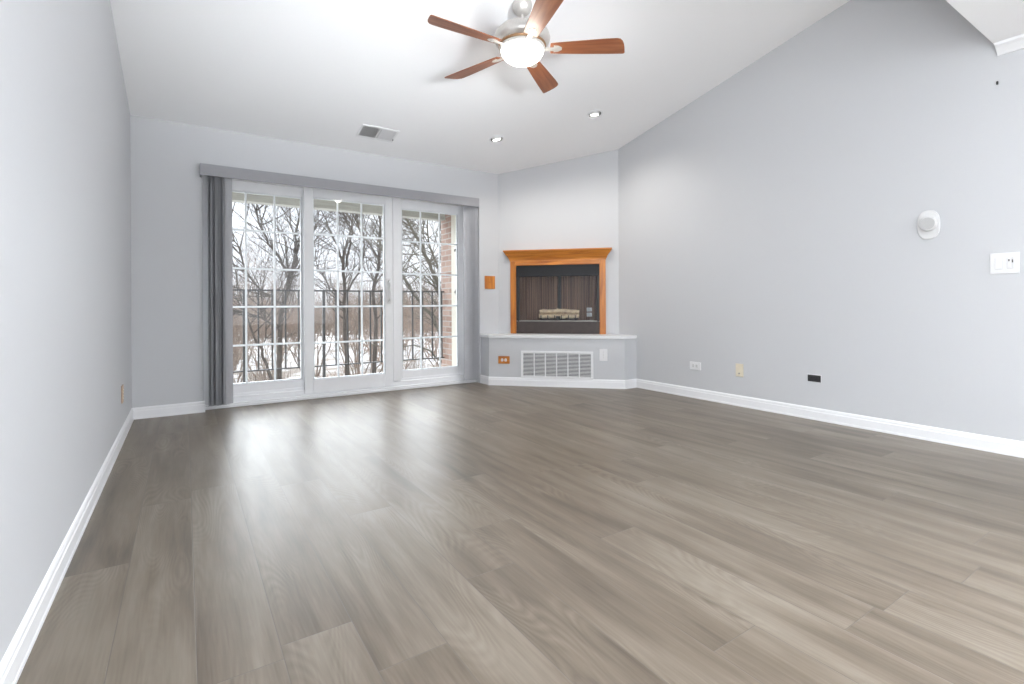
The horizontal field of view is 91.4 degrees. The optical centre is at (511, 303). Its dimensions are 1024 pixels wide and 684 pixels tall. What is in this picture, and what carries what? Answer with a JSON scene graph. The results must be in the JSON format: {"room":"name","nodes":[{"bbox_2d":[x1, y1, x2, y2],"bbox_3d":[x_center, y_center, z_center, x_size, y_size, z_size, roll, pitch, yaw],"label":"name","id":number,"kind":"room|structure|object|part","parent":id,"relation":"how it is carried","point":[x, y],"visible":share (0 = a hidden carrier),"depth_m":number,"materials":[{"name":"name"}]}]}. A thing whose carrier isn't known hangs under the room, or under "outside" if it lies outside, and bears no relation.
{"room":"empty living room","nodes":[
{"label":"empty living room","id":0,"kind":"room"},
{"bbox_2d":[0,0,131,661],"bbox_3d":[-0.642,-0.773,0.191,0.140,3.483,9.419,0,0,-33],"label":"wall","id":1,"kind":"structure","parent":0,"point":[66,349],"depth_m":1.66,"materials":[{"name":"grey paint"}]},
{"bbox_2d":[0,408,133,683],"bbox_3d":[-0.514,0.871,0.150,0.014,0.094,9.219,0,0,-33],"label":"baseboard","id":2,"kind":"structure","parent":1,"relation":"attached to","point":[13,662],"depth_m":1.56,"materials":[{"name":"white paint"}]},
{"bbox_2d":[121,385,123,403],"bbox_3d":[-2.627,0.611,3.369,0.011,0.118,0.080,0,0,-33],"label":"outlet","id":3,"kind":"object","parent":1,"relation":"attached to","point":[122,386],"visible":1,"depth_m":3.34,"materials":[{"name":"beige plastic"}]},
{"bbox_2d":[130,115,520,407],"bbox_3d":[-1.249,-0.323,5.303,4.644,2.590,0.200,0,0,-33],"label":"wall","id":4,"kind":"structure","parent":0,"point":[166,157],"depth_m":4.21,"materials":[{"name":"grey paint"}]},
{"bbox_2d":[133,401,204,419],"bbox_3d":[-2.833,0.883,4.133,0.501,0.094,0.014,0,0,-33],"label":"baseboard","id":5,"kind":"structure","parent":4,"relation":"attached to","point":[190,407],"depth_m":4.13,"materials":[{"name":"white paint"}]},
{"bbox_2d":[202,175,476,409],"bbox_3d":[-1.591,-0.124,5.138,2.712,2.095,0.193,0,0,-33],"label":"door","id":6,"kind":"structure","parent":4,"relation":"in","point":[246,393],"depth_m":5.04,"materials":[{"name":"white plastic"}]},
{"bbox_3d":[-2.353,-0.147,4.675,0.810,1.950,0.040,0,0,-33],"label":"panel","id":7,"kind":"part","parent":6,"relation":"part of","materials":[{"name":"clear glass"}]},
{"bbox_3d":[-1.562,0.905,5.102,2.712,0.036,0.058,0,0,-33],"label":"sill","id":8,"kind":"part","parent":6,"relation":"part of","materials":[{"name":"white paint"}]},
{"bbox_3d":[-1.646,-0.129,5.078,0.885,2.005,0.040,0,0,-33],"label":"panel","id":9,"kind":"part","parent":6,"relation":"part of","materials":[{"name":"glass"}]},
{"bbox_3d":[-1.292,-0.131,5.254,0.040,0.265,0.060,0,0,-33],"label":"handle","id":10,"kind":"part","parent":6,"relation":"part of","materials":[{"name":"white plastic"}]},
{"bbox_3d":[-1.240,-0.153,5.355,0.092,1.950,0.054,0,0,-33],"label":"post","id":11,"kind":"part","parent":6,"relation":"part of","materials":[{"name":"white plastic"}]},
{"bbox_3d":[-0.916,-0.155,5.618,0.922,1.950,0.040,0,0,-33],"label":"panel","id":12,"kind":"part","parent":6,"relation":"part of","materials":[{"name":"glass"}]},
{"bbox_2d":[200,163,478,405],"bbox_3d":[-1.504,-0.156,4.956,2.698,2.049,0.098,0,0,-33],"label":"vertical blind","id":13,"kind":"object","parent":4,"relation":"attached to","point":[219,178],"visible":1,"depth_m":4.36,"materials":[{"name":"grey plastic"}]},
{"bbox_2d":[480,375,488,384],"bbox_3d":[-0.311,0.870,5.682,0.014,0.094,0.196,0,0,-33],"label":"baseboard","id":14,"kind":"structure","parent":4,"relation":"attached to","point":[484,379],"depth_m":5.67,"materials":[{"name":"white paint"}]},
{"bbox_2d":[485,276,494,288],"bbox_3d":[-0.256,-0.244,5.824,0.138,0.152,0.017,0,0,-33],"label":"light switch","id":15,"kind":"object","parent":4,"relation":"attached to","point":[489,280],"visible":1,"depth_m":5.82,"materials":[{"name":"brown wood"}]},
{"bbox_2d":[441,214,451,366],"bbox_3d":[-0.726,1.239,6.956,0.400,5.360,0.320,0,0,-33],"label":"brick pier","id":16,"kind":"object","parent":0,"point":[446,224],"depth_m":6.84,"materials":[{"name":"brick"}]},
{"bbox_2d":[451,215,456,365],"bbox_3d":[-0.416,-0.193,6.471,0.400,2.500,0.841,0,0,-33],"label":"wall","id":17,"kind":"structure","parent":0,"point":[453,217],"depth_m":6.66,"materials":[{"name":"beige"}]},
{"bbox_2d":[110,0,849,173],"bbox_3d":[-0.126,-2.025,3.575,4.644,1.084,4.331,0,0,-33],"label":"ceiling","id":18,"kind":"structure","parent":0,"point":[314,72],"depth_m":3.88,"materials":[{"name":"white paint"}]},
{"bbox_2d":[356,124,399,142],"bbox_3d":[-1.262,-1.596,4.695,0.352,0.053,0.220,0,0,-33],"label":"ceiling vent","id":19,"kind":"object","parent":18,"relation":"in","point":[365,131],"visible":1,"depth_m":4.69,"materials":[{"name":"metal"}]},
{"bbox_2d":[489,135,503,142],"bbox_3d":[-0.157,-1.712,5.066,0.155,0.130,0.155,0,0,10],"label":"recessed light","id":20,"kind":"object","parent":18,"relation":"in","point":[497,138],"visible":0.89,"depth_m":5.06,"materials":[{"name":"white paint"}]},
{"bbox_2d":[428,0,624,92],"bbox_3d":[0.034,-1.802,3.293,1.273,0.404,1.312,0,0,-33],"label":"ceiling fan","id":21,"kind":"object","parent":18,"relation":"hanging from","point":[522,41],"visible":1,"depth_m":3.25,"materials":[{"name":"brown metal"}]},
{"bbox_3d":[-0.297,-1.692,3.095,0.502,0.006,0.143,0,12,-33],"label":"blade","id":22,"kind":"part","parent":21,"relation":"part of","materials":[{"name":"brown wood"}]},
{"bbox_3d":[-0.268,-1.693,3.605,0.502,0.006,0.144,0,12,39],"label":"blade","id":23,"kind":"part","parent":21,"relation":"part of","materials":[{"name":"brown wood"}]},
{"bbox_3d":[0.069,-1.643,3.330,0.284,0.086,0.284,0,0,-33],"label":"lamp shade","id":24,"kind":"part","parent":21,"relation":"part of","materials":[{"name":"white glass"}]},
{"bbox_3d":[0.226,-1.695,3.735,0.143,0.006,0.502,-13,-5,21],"label":"blade","id":25,"kind":"part","parent":21,"relation":"part of","materials":[{"name":"brown wood"}]},
{"bbox_3d":[0.179,-1.695,2.910,0.144,0.006,0.502,12,-3,-14],"label":"blade","id":26,"kind":"part","parent":21,"relation":"part of","materials":[{"name":"brown wood"}]},
{"bbox_3d":[0.502,-1.697,3.305,0.502,0.006,0.144,0,-12,3],"label":"blade","id":27,"kind":"part","parent":21,"relation":"part of","materials":[{"name":"brown wood"}]},
{"bbox_2d":[587,109,602,118],"bbox_3d":[0.797,-1.868,4.809,0.155,0.130,0.155,0,0,10],"label":"recessed light","id":28,"kind":"object","parent":18,"relation":"in","point":[593,114],"visible":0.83,"depth_m":4.80,"materials":[{"name":"white paint"}]},
{"bbox_2d":[17,382,1023,683],"bbox_3d":[1.358,0.968,1.334,4.844,0.120,9.549,0,0,-33],"label":"floor","id":29,"kind":"structure","parent":0,"point":[474,532],"depth_m":1.84,"materials":[{"name":"grey wood"}]},
{"bbox_2d":[480,333,636,379],"bbox_3d":[0.498,0.631,5.601,1.754,0.562,0.318,0,0,12],"label":"raised hearth","id":30,"kind":"object","parent":29,"relation":"on","point":[620,364],"visible":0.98,"depth_m":5.44,"materials":[{"name":"grey paint"}]},
{"bbox_2d":[498,356,509,363],"bbox_3d":[-0.090,0.630,5.568,0.130,0.084,0.011,0,0,12],"label":"outlet","id":31,"kind":"object","parent":30,"relation":"attached to","point":[501,359],"visible":1,"depth_m":5.57,"materials":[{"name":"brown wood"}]},
{"bbox_2d":[489,377,624,388],"bbox_3d":[0.471,0.866,5.450,1.495,0.094,0.014,0,0,12],"label":"baseboard","id":32,"kind":"structure","parent":30,"relation":"attached to","point":[503,381],"depth_m":5.44,"materials":[{"name":"white paint"}]},
{"bbox_2d":[521,351,592,379],"bbox_3d":[0.487,0.673,5.448,0.792,0.302,0.010,0,0,12],"label":"air return grille","id":33,"kind":"object","parent":30,"relation":"attached to","point":[534,364],"visible":1,"depth_m":5.45,"materials":[{"name":"metal"}]},
{"bbox_2d":[503,247,611,333],"bbox_3d":[0.539,-0.134,5.837,1.244,0.968,0.358,0,0,12],"label":"fireplace","id":34,"kind":"object","parent":30,"relation":"on","point":[575,278],"visible":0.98,"depth_m":5.81,"materials":[{"name":"brown wood"}]},
{"bbox_3d":[0.017,-0.076,5.848,0.069,0.858,0.030,0,0,12],"label":"surround leg","id":35,"kind":"part","parent":34,"relation":"part of","materials":[{"name":"brown wood"}]},
{"bbox_3d":[0.069,-0.054,5.864,0.032,0.514,0.038,0,0,12],"label":"panel","id":36,"kind":"part","parent":34,"relation":"part of","materials":[{"name":"black metal"}]},
{"bbox_2d":[503,247,611,251],"bbox_3d":[0.510,-0.609,5.710,1.244,0.018,0.098,0,0,12],"label":"mantel shelf","id":37,"kind":"object","parent":34,"relation":"attached to","point":[609,249],"depth_m":5.64,"materials":[{"name":"brown wood"}]},
{"bbox_2d":[516,264,598,276],"bbox_3d":[0.523,-0.379,5.765,0.964,0.131,0.046,0,0,12],"label":"hood","id":38,"kind":"object","parent":34,"relation":"attached to","point":[522,270],"depth_m":5.75,"materials":[{"name":"black metal"}]},
{"bbox_3d":[0.511,-0.546,5.714,1.230,0.107,0.090,0,0,12],"label":"crown moulding","id":39,"kind":"part","parent":34,"relation":"part of","materials":[{"name":"brown wood"}]},
{"bbox_3d":[0.526,0.279,5.763,0.964,0.142,0.029,0,0,12],"label":"panel","id":40,"kind":"part","parent":34,"relation":"part of","materials":[{"name":"brown metal"}]},
{"bbox_2d":[539,308,578,320],"bbox_3d":[0.552,0.128,5.880,0.480,0.145,0.165,0,0,12],"label":"log","id":41,"kind":"object","parent":34,"relation":"on","point":[545,314],"visible":0.98,"depth_m":5.87,"materials":[{"name":"brown wood"}]},
{"bbox_3d":[0.982,-0.059,5.674,0.032,0.514,0.038,0,0,12],"label":"panel","id":42,"kind":"part","parent":34,"relation":"part of","materials":[{"name":"black metal"}]},
{"bbox_3d":[1.024,-0.082,5.638,0.069,0.858,0.030,0,0,12],"label":"surround leg","id":43,"kind":"part","parent":34,"relation":"part of","materials":[{"name":"brown wood"}]},
{"bbox_2d":[599,349,606,360],"bbox_3d":[0.978,0.552,5.341,0.084,0.128,0.020,0,0,12],"label":"light switch","id":44,"kind":"object","parent":30,"relation":"attached to","point":[602,352],"visible":1,"depth_m":5.34,"materials":[{"name":"white plastic"}]},
{"bbox_2d":[498,150,618,333],"bbox_3d":[0.532,-0.433,5.807,1.387,2.691,0.100,0,0,12],"label":"wall","id":45,"kind":"structure","parent":0,"point":[572,203],"depth_m":5.74,"materials":[{"name":"grey paint"}]},
{"bbox_2d":[618,0,1023,440],"bbox_3d":[3.192,-0.794,2.704,0.140,3.483,9.419,0,0,-33],"label":"wall","id":46,"kind":"structure","parent":0,"point":[768,223],"depth_m":3.68,"materials":[{"name":"grey paint"}]},
{"bbox_2d":[625,379,636,388],"bbox_3d":[1.277,0.861,5.348,0.186,0.094,0.014,0,0,-33],"label":"baseboard","id":47,"kind":"structure","parent":46,"relation":"attached to","point":[631,383],"depth_m":5.34,"materials":[{"name":"white paint"}]},
{"bbox_2d":[690,361,700,369],"bbox_3d":[1.752,0.598,4.775,0.010,0.074,0.122,0,0,-33],"label":"outlet","id":48,"kind":"object","parent":46,"relation":"attached to","point":[693,365],"visible":1,"depth_m":4.77,"materials":[{"name":"white plastic"}]},
{"bbox_2d":[736,363,742,376],"bbox_3d":[1.998,0.588,4.392,0.017,0.114,0.072,0,0,-33],"label":"cable plate","id":49,"kind":"object","parent":46,"relation":"attached to","point":[739,367],"visible":1,"depth_m":4.39,"materials":[{"name":"beige plastic"}]},
{"bbox_2d":[808,374,821,382],"bbox_3d":[2.345,0.579,3.874,0.006,0.058,0.105,0,0,-33],"label":"junction box","id":50,"kind":"object","parent":46,"relation":"attached to","point":[811,377],"visible":1,"depth_m":3.87,"materials":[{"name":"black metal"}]},
{"bbox_2d":[637,379,1023,457],"bbox_3d":[3.530,0.849,2.061,0.014,0.094,7.983,0,0,-33],"label":"baseboard","id":51,"kind":"structure","parent":46,"relation":"attached to","point":[998,445],"depth_m":3.61,"materials":[{"name":"white paint"}]},
{"bbox_2d":[917,210,939,238],"bbox_3d":[2.716,-0.515,3.262,0.046,0.188,0.120,0,0,-33],"label":"detector","id":52,"kind":"object","parent":46,"relation":"attached to","point":[928,223],"visible":1,"depth_m":3.25,"materials":[{"name":"plastic"}]},
{"bbox_2d":[920,218,934,229],"bbox_3d":[2.700,-0.518,3.246,0.002,0.078,0.078,0,0,-33],"label":"grille","id":53,"kind":"object","parent":52,"relation":"attached to","point":[925,223],"depth_m":3.24,"materials":[{"name":"plastic"}]},
{"bbox_2d":[990,252,1019,273],"bbox_3d":[2.928,-0.239,2.970,0.013,0.124,0.128,0,0,-33],"label":"light switch","id":54,"kind":"object","parent":46,"relation":"attached to","point":[1000,263],"visible":1,"depth_m":2.97,"materials":[{"name":"white plastic"}]},
{"bbox_3d":[2.942,-0.239,2.948,0.003,0.068,0.029,0,0,-33],"label":"dimmer frame","id":55,"kind":"part","parent":54,"relation":"part of","materials":[{"name":"white plastic"}]},
{"bbox_2d":[994,34,1023,55],"bbox_3d":[4.282,-1.519,0.843,0.070,0.058,5.098,0,0,-33],"label":"trim","id":56,"kind":"structure","parent":46,"relation":"attached to","point":[1015,43],"depth_m":2.92,"materials":[{"name":"white paint"}]},
{"bbox_2d":[946,0,1023,43],"bbox_3d":[2.477,-2.060,-0.397,4.644,1.043,5.208,0,0,-33],"label":"ceiling","id":57,"kind":"structure","parent":0,"point":[997,20],"depth_m":2.67,"materials":[{"name":"white paint"}]},
{"bbox_3d":[-2.267,-1.493,5.454,4.600,0.120,1.161,0,0,-33],"label":"ceiling","id":58,"kind":"structure","parent":0,"visible":0},
{"bbox_2d":[232,192,444,220],"bbox_3d":[-2.709,-1.283,5.765,4.200,0.295,0.155,0,0,-33],"label":"trim","id":59,"kind":"structure","parent":58,"relation":"attached to","point":[326,205],"depth_m":6.05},
{"bbox_3d":[-2.253,1.007,5.454,4.600,0.120,1.161,0,0,-33],"label":"floor","id":60,"kind":"structure","parent":0,"visible":0},
{"bbox_2d":[233,289,444,381],"bbox_3d":[-2.698,0.396,5.763,4.200,1.108,0.036,0,0,-33],"label":"balcony railing","id":61,"kind":"object","parent":60,"relation":"on","point":[323,365],"visible":0.48,"depth_m":6.04,"materials":[{"name":"metal"}]},
{"bbox_3d":[-2.988,0.406,5.572,0.030,1.090,0.030,0,0,-33],"label":"post","id":62,"kind":"part","parent":61,"relation":"part of","materials":[{"name":"metal"}]},
{"bbox_3d":[-2.276,0.402,6.040,0.030,1.090,0.030,0,0,-33],"label":"post","id":63,"kind":"part","parent":61,"relation":"part of","materials":[{"name":"metal"}]},
{"bbox_3d":[-2.701,-0.149,5.763,4.200,0.018,0.036,0,0,-33],"label":"rail","id":64,"kind":"part","parent":61,"relation":"part of","materials":[{"name":"metal"}]},
{"bbox_3d":[-2.696,0.756,5.763,4.200,0.014,0.024,0,0,-33],"label":"rail","id":65,"kind":"part","parent":61,"relation":"part of","materials":[{"name":"metal"}]},
{"label":"outside","id":66,"kind":"structure","parent":0,"visible":0},
{"bbox_2d":[233,319,441,382],"bbox_3d":[-20.461,4.075,104.235,200.000,0.300,183.181,0,0,-33],"label":"ground","id":67,"kind":"structure","parent":66,"point":[330,362],"depth_m":34.53,"materials":[{"name":"white snow"}]},
{"bbox_2d":[233,262,285,338],"bbox_3d":[-15.620,-0.095,27.216,7.524,8.034,8.486,0,0,3],"label":"thicket","id":68,"kind":"object","parent":67,"relation":"on","point":[272,262],"visible":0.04,"depth_m":26.89,"materials":[{"name":"brown plant"}]},
{"bbox_2d":[232,212,299,382],"bbox_3d":[-12.121,-0.338,19.579,8.962,8.485,7.947,0,0,-8],"label":"thicket","id":69,"kind":"object","parent":67,"relation":"on","point":[240,327],"visible":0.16,"depth_m":19.25,"materials":[{"name":"brown plant"}]},
{"bbox_2d":[232,237,299,357],"bbox_3d":[-18.931,-0.630,32.044,11.500,9.143,8.520,0,0,-10],"label":"thicket","id":70,"kind":"object","parent":67,"relation":"on","point":[247,237],"visible":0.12,"depth_m":31.98,"materials":[{"name":"brown plant"}]},
{"bbox_2d":[234,251,297,314],"bbox_3d":[-15.700,-0.842,23.678,8.884,9.534,11.991,0,0,25],"label":"thicket","id":71,"kind":"object","parent":67,"relation":"on","point":[289,251],"visible":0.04,"depth_m":25.48,"materials":[{"name":"brown plant"}]},
{"bbox_2d":[233,207,299,369],"bbox_3d":[-17.668,-1.126,29.353,12.737,10.127,9.437,0,0,-5],"label":"thicket","id":72,"kind":"object","parent":67,"relation":"on","point":[250,207],"visible":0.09,"depth_m":29.48,"materials":[{"name":"brown plant"}]},
{"bbox_2d":[233,299,300,382],"bbox_3d":[-9.519,1.733,17.144,5.396,4.291,3.998,0,0,-14],"label":"thicket","id":73,"kind":"object","parent":67,"relation":"on","point":[265,299],"visible":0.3,"depth_m":17.25,"materials":[{"name":"plant"}]},
{"bbox_2d":[233,319,318,382],"bbox_3d":[-8.217,2.077,15.984,3.358,3.586,3.787,0,0,34],"label":"thicket","id":74,"kind":"object","parent":67,"relation":"on","point":[284,375],"visible":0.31,"depth_m":16.38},
{"bbox_2d":[233,302,331,376],"bbox_3d":[-13.424,1.509,26.959,8.162,4.791,4.581,0,0,13],"label":"thicket","id":75,"kind":"object","parent":67,"relation":"on","point":[260,342],"visible":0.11,"depth_m":26.48,"materials":[{"name":"brown plant"}]},
{"bbox_2d":[233,235,334,379],"bbox_3d":[-11.755,0.242,23.244,6.814,7.312,9.196,0,0,-1],"label":"thicket","id":76,"kind":"object","parent":67,"relation":"on","point":[256,361],"visible":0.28,"depth_m":24.01,"materials":[{"name":"brown plant"}]},
{"bbox_2d":[232,208,341,379],"bbox_3d":[-5.424,0.741,10.587,3.199,6.208,3.810,0,0,-27],"label":"bare tree","id":77,"kind":"object","parent":67,"relation":"on","point":[288,253],"visible":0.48,"depth_m":10.24,"materials":[{"name":"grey plant"}]},
{"bbox_2d":[252,301,327,353],"bbox_3d":[-17.945,1.421,38.258,8.548,5.018,4.797,0,0,-35],"label":"thicket","id":78,"kind":"object","parent":67,"relation":"on","point":[294,301],"visible":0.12,"depth_m":38.15,"materials":[{"name":"brown plant"}]},
{"bbox_2d":[232,240,360,375],"bbox_3d":[-11.694,-0.114,25.548,7.519,8.028,8.480,0,0,0],"label":"thicket","id":79,"kind":"object","parent":67,"relation":"on","point":[329,328],"visible":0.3,"depth_m":26.56,"materials":[{"name":"brown plant"}]},
{"bbox_2d":[276,273,325,337],"bbox_3d":[-19.410,0.102,43.703,7.191,7.678,8.110,0,0,-24],"label":"thicket","id":80,"kind":"object","parent":67,"relation":"on","point":[318,273],"visible":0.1,"depth_m":45.02,"materials":[{"name":"brown plant"}]},
{"bbox_2d":[232,202,381,379],"bbox_3d":[-5.165,-0.437,10.507,4.581,8.565,6.981,0,0,30],"label":"bare tree","id":81,"kind":"object","parent":67,"relation":"on","point":[236,311],"visible":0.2,"depth_m":10.86,"materials":[{"name":"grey plant"}]},
{"bbox_2d":[247,261,369,361],"bbox_3d":[-13.356,0.213,33.397,9.292,7.388,6.884,0,0,-24],"label":"thicket","id":82,"kind":"object","parent":67,"relation":"on","point":[290,261],"visible":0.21,"depth_m":33.10,"materials":[{"name":"brown plant"}]},
{"bbox_2d":[282,284,355,349],"bbox_3d":[-17.277,0.391,43.029,6.590,7.072,8.895,0,0,25],"label":"thicket","id":83,"kind":"object","parent":67,"relation":"on","point":[298,284],"visible":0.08,"depth_m":42.35,"materials":[{"name":"brown plant"}]},
{"bbox_2d":[255,207,407,375],"bbox_3d":[-4.528,-0.467,13.953,4.236,8.624,4.951,0,0,45],"label":"bare tree","id":84,"kind":"object","parent":67,"relation":"on","point":[342,258],"visible":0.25,"depth_m":13.70,"materials":[{"name":"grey plant"}]},
{"bbox_2d":[260,239,406,367],"bbox_3d":[-10.982,-0.183,29.551,7.643,8.161,8.620,0,0,23],"label":"thicket","id":85,"kind":"object","parent":67,"relation":"on","point":[366,333],"visible":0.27,"depth_m":30.34,"materials":[{"name":"brown plant"}]},
{"bbox_2d":[233,277,438,337],"bbox_3d":[-35.921,-0.919,75.591,126.139,10.023,46.987,0,0,-33],"label":"woods","id":86,"kind":"object","parent":67,"relation":"on","point":[411,277],"visible":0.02,"depth_m":69.00,"materials":[{"name":"brown plant"}]},
{"bbox_2d":[294,267,377,347],"bbox_3d":[-14.368,0.297,42.825,6.736,7.229,9.092,0,0,6],"label":"thicket","id":87,"kind":"object","parent":67,"relation":"on","point":[341,267],"visible":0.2,"depth_m":43.17,"materials":[{"name":"brown plant"}]},
{"bbox_2d":[295,343,377,377],"bbox_3d":[-7.582,2.633,21.410,4.197,2.464,2.355,0,0,-1],"label":"thicket","id":88,"kind":"object","parent":67,"relation":"on","point":[334,343],"visible":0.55,"depth_m":21.28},
{"bbox_2d":[315,258,370,337],"bbox_3d":[-18.188,-0.610,53.170,9.610,9.098,8.521,0,0,23],"label":"thicket","id":89,"kind":"object","parent":67,"relation":"on","point":[334,258],"visible":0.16,"depth_m":51.59,"materials":[{"name":"brown plant"}]},
{"bbox_2d":[327,276,378,343],"bbox_3d":[-15.828,0.244,49.901,6.886,7.353,7.767,0,0,-16],"label":"thicket","id":90,"kind":"object","parent":67,"relation":"on","point":[331,276],"visible":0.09,"depth_m":48.42,"materials":[{"name":"brown plant"}]},
{"bbox_2d":[326,263,382,354],"bbox_3d":[-10.047,0.092,36.625,7.077,7.595,9.552,0,0,-45],"label":"thicket","id":91,"kind":"object","parent":67,"relation":"on","point":[357,263],"visible":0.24,"depth_m":36.91,"materials":[{"name":"brown plant"}]},
{"bbox_2d":[314,269,404,344],"bbox_3d":[-14.423,-0.243,46.640,10.460,8.317,7.750,0,0,-35],"label":"thicket","id":92,"kind":"object","parent":67,"relation":"on","point":[341,269],"visible":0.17,"depth_m":46.27,"materials":[{"name":"brown plant"}]},
{"bbox_2d":[279,223,440,374],"bbox_3d":[-5.581,-0.289,23.697,7.788,8.316,8.784,0,0,12],"label":"thicket","id":93,"kind":"object","parent":67,"relation":"on","point":[341,298],"visible":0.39,"depth_m":22.25,"materials":[{"name":"brown plant"}]},
{"bbox_2d":[314,210,436,372],"bbox_3d":[-3.154,-1.109,11.955,4.282,9.887,5.643,0,0,-10],"label":"bare tree","id":94,"kind":"object","parent":67,"relation":"on","point":[379,255],"visible":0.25,"depth_m":12.13,"materials":[{"name":"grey plant"}]},
{"bbox_2d":[350,300,405,360],"bbox_3d":[-8.902,1.434,33.857,4.679,4.894,8.337,0,0,-14],"label":"thicket","id":95,"kind":"object","parent":67,"relation":"on","point":[360,300],"visible":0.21,"depth_m":33.37,"materials":[{"name":"brown plant"}]},
{"bbox_2d":[318,287,438,369],"bbox_3d":[-6.392,1.286,26.222,8.798,5.165,4.938,0,0,-5],"label":"thicket","id":96,"kind":"object","parent":67,"relation":"on","point":[372,335],"visible":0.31,"depth_m":26.00,"materials":[{"name":"brown plant"}]},
{"bbox_2d":[318,213,441,362],"bbox_3d":[-1.704,-0.470,10.493,4.888,8.599,6.490,0,0,19],"label":"bare tree","id":97,"kind":"object","parent":67,"relation":"on","point":[430,262],"visible":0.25,"depth_m":10.62,"materials":[{"name":"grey plant"}]},
{"bbox_2d":[341,309,438,373],"bbox_3d":[-3.969,1.955,17.763,3.525,3.782,4.757,0,0,36],"label":"thicket","id":98,"kind":"object","parent":67,"relation":"on","point":[411,309],"visible":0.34,"depth_m":18.08,"materials":[{"name":"brown plant"}]},
{"bbox_2d":[349,316,437,374],"bbox_3d":[-2.825,1.890,15.552,4.122,3.903,3.655,0,0,-42],"label":"thicket","id":99,"kind":"object","parent":67,"relation":"on","point":[407,316],"visible":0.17,"depth_m":14.92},
{"bbox_2d":[363,257,440,337],"bbox_3d":[-8.877,-0.663,45.989,8.525,9.103,9.615,0,0,36],"label":"thicket","id":100,"kind":"object","parent":67,"relation":"on","point":[382,257],"visible":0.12,"depth_m":45.10,"materials":[{"name":"brown plant"}]},
{"bbox_2d":[371,261,436,348],"bbox_3d":[-7.798,-0.270,40.204,8.767,8.300,7.773,0,0,-5],"label":"thicket","id":101,"kind":"object","parent":67,"relation":"on","point":[403,261],"visible":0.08,"depth_m":40.61,"materials":[{"name":"brown plant"}]},
{"bbox_2d":[379,252,437,336],"bbox_3d":[-11.518,-1.023,55.555,12.394,9.854,9.182,0,0,19],"label":"thicket","id":102,"kind":"object","parent":67,"relation":"on","point":[426,252],"visible":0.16,"depth_m":54.92,"materials":[{"name":"brown plant"}]},
{"bbox_2d":[378,267,441,366],"bbox_3d":[-4.935,0.317,28.563,6.639,7.089,7.488,0,0,-16],"label":"thicket","id":103,"kind":"object","parent":67,"relation":"on","point":[428,327],"visible":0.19,"depth_m":29.47,"materials":[{"name":"brown plant"}]},
{"bbox_2d":[382,278,438,357],"bbox_3d":[-5.653,0.854,35.724,10.265,6.026,5.761,0,0,21],"label":"thicket","id":104,"kind":"object","parent":67,"relation":"on","point":[425,278],"visible":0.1,"depth_m":35.27,"materials":[{"name":"brown plant"}]},
{"bbox_2d":[403,340,433,368],"bbox_3d":[-3.743,2.477,19.212,2.886,2.732,2.559,0,0,35],"label":"thicket","id":105,"kind":"object","parent":67,"relation":"on","point":[418,340],"visible":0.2,"depth_m":19.64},
{"bbox_2d":[403,327,437,368],"bbox_3d":[-4.298,2.311,23.113,2.861,3.070,3.862,0,0,20],"label":"thicket","id":106,"kind":"object","parent":67,"relation":"on","point":[413,327],"visible":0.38,"depth_m":22.92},
{"bbox_2d":[407,285,437,341],"bbox_3d":[-6.944,0.557,49.490,6.207,6.628,7.001,0,0,43],"label":"thicket","id":107,"kind":"object","parent":67,"relation":"on","point":[427,285],"visible":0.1,"depth_m":49.13,"materials":[{"name":"brown plant"}]},
{"bbox_2d":[419,302,438,353],"bbox_3d":[-2.373,1.501,26.677,7.984,4.687,4.481,0,0,31],"label":"thicket","id":108,"kind":"object","parent":67,"relation":"on","point":[425,302],"visible":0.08,"depth_m":26.50,"materials":[{"name":"brown plant"}]}
]}

